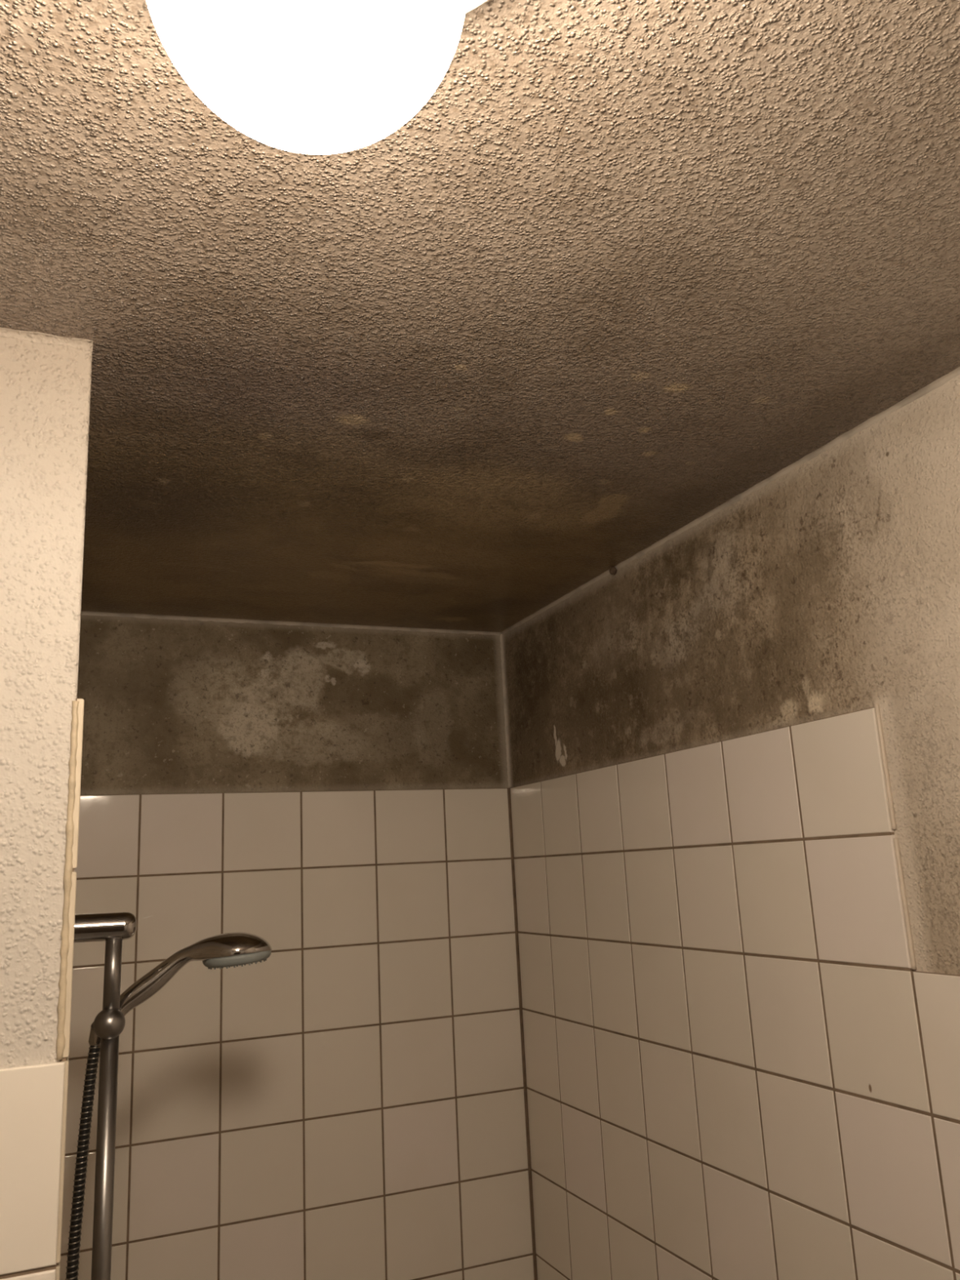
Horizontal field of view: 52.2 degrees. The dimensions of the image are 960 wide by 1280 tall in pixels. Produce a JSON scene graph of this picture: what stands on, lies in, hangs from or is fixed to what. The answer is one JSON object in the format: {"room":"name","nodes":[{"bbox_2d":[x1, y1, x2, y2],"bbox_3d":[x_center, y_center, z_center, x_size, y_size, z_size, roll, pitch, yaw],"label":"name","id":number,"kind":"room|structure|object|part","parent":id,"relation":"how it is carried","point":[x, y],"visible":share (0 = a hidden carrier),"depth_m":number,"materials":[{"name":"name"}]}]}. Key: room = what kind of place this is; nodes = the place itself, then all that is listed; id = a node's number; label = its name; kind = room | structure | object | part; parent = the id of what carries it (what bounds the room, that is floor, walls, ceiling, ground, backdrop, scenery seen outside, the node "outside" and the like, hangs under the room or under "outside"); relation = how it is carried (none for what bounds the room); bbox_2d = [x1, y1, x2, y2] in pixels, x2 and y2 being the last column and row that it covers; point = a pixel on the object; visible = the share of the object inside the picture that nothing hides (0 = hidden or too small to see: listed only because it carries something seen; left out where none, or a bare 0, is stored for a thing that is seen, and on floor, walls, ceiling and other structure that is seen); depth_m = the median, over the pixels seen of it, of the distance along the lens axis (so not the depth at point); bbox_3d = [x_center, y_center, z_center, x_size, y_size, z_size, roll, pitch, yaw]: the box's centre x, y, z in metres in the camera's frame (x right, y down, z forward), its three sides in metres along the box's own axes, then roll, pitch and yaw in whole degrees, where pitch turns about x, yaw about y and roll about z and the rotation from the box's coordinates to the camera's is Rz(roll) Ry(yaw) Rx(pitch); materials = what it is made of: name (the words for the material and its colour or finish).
{"room":"damaged room","nodes":[
{"label":"damaged room","id":0,"kind":"room"},
{"bbox_2d":[0,337,92,1279],"bbox_3d":[-1.003,0.973,0.948,1.064,2.400,1.043,3,-14,-23],"label":"wall","id":1,"kind":"structure","parent":0,"point":[45,389],"depth_m":0.86,"materials":[{"name":"beige paint"}]},
{"bbox_2d":[0,327,93,352],"bbox_3d":[-0.865,-0.309,0.752,1.058,0.009,0.009,3,-14,-23],"label":"trim","id":2,"kind":"structure","parent":1,"relation":"attached to","point":[40,338],"depth_m":0.94,"materials":[{"name":"beige paint"}]},
{"bbox_2d":[56,700,79,1059],"bbox_3d":[-0.355,0.201,0.845,0.007,0.300,0.007,3,-14,-23],"label":"trim","id":3,"kind":"structure","parent":1,"relation":"attached to","point":[61,1007],"depth_m":0.84,"materials":[{"name":"beige plastic"}]},
{"bbox_2d":[74,911,137,1279],"bbox_3d":[-0.460,0.711,1.162,0.079,0.749,0.064,3,-14,-23],"label":"shower rail","id":4,"kind":"object","parent":1,"relation":"attached to","point":[112,928],"visible":0.96,"depth_m":1.19,"materials":[{"name":"silver metal"}]},
{"bbox_2d":[119,932,271,1016],"bbox_3d":[-0.379,0.440,1.285,0.210,0.102,0.090,3,-14,-23],"label":"shower","id":5,"kind":"object","parent":4,"relation":"on","point":[228,949],"visible":0.94,"depth_m":1.27,"materials":[{"name":"silver metal"}]},
{"bbox_2d":[65,1027,100,1279],"bbox_3d":[-0.467,0.878,1.137,0.061,0.818,0.028,3,-14,-23],"label":"shower hose","id":6,"kind":"object","parent":5,"relation":"hanging from","point":[73,1251],"visible":0.96,"depth_m":1.19,"materials":[{"name":"silver"}]},
{"bbox_2d":[59,614,536,1279],"bbox_3d":[-0.753,1.129,1.676,2.100,2.400,0.150,3,-14,-23],"label":"wall","id":7,"kind":"structure","parent":0,"point":[348,1102],"depth_m":1.90,"materials":[{"name":"tile"}]},
{"bbox_2d":[80,611,501,635],"bbox_3d":[-0.360,-0.033,2.058,0.892,0.008,0.008,3,-14,-23],"label":"trim","id":8,"kind":"structure","parent":7,"relation":"attached to","point":[84,613],"depth_m":2.04,"materials":[{"name":"grey plastic"}]},
{"bbox_2d":[499,633,511,787],"bbox_3d":[0.057,0.154,2.191,0.008,0.350,0.008,3,-14,-23],"label":"trim","id":9,"kind":"structure","parent":7,"relation":"attached to","point":[502,651],"depth_m":2.19,"materials":[{"name":"grey plastic"}]},
{"bbox_2d":[0,0,959,631],"bbox_3d":[-0.274,-0.445,0.576,2.200,0.120,3.200,3,-14,-23],"label":"ceiling","id":10,"kind":"structure","parent":0,"point":[626,266],"depth_m":0.90,"materials":[{"name":"paint"}]},
{"bbox_2d":[146,0,489,154],"bbox_3d":[-0.075,-0.319,0.424,0.284,0.213,0.284,3,-14,-23],"label":"ceiling light","id":11,"kind":"object","parent":10,"relation":"attached to","point":[308,77],"visible":1,"depth_m":0.39,"materials":[{"name":"white glass"}]},
{"bbox_3d":[-0.078,-0.377,0.438,0.284,0.094,0.284,3,-14,-23],"label":"plate","id":12,"kind":"part","parent":11,"relation":"part of","materials":[{"name":"white ceramic"}]},
{"bbox_2d":[502,374,959,1279],"bbox_3d":[0.741,0.820,0.667,0.150,2.400,2.956,3,-14,-23],"label":"wall","id":13,"kind":"structure","parent":0,"point":[739,1065],"depth_m":1.38,"materials":[{"name":"tile"}]},
{"bbox_2d":[608,566,617,574],"bbox_3d":[0.240,-0.125,1.772,0.014,0.015,0.016,-7,-14,17],"label":"trim","id":14,"kind":"structure","parent":13,"relation":"attached to","point":[612,570],"depth_m":1.77,"materials":[{"name":"brown paint"}]},
{"bbox_2d":[501,366,959,635],"bbox_3d":[0.616,-0.348,0.909,0.008,0.008,2.956,3,-14,-23],"label":"trim","id":15,"kind":"structure","parent":13,"relation":"attached to","point":[956,372],"depth_m":1.39,"materials":[{"name":"grey plastic"}]},
{"bbox_2d":[874,704,916,969],"bbox_3d":[0.488,0.227,1.154,0.006,0.306,0.006,3,-14,-23],"label":"trim","id":16,"kind":"structure","parent":13,"relation":"attached to","point":[913,966],"depth_m":1.15,"materials":[{"name":"white plastic"}]}
]}

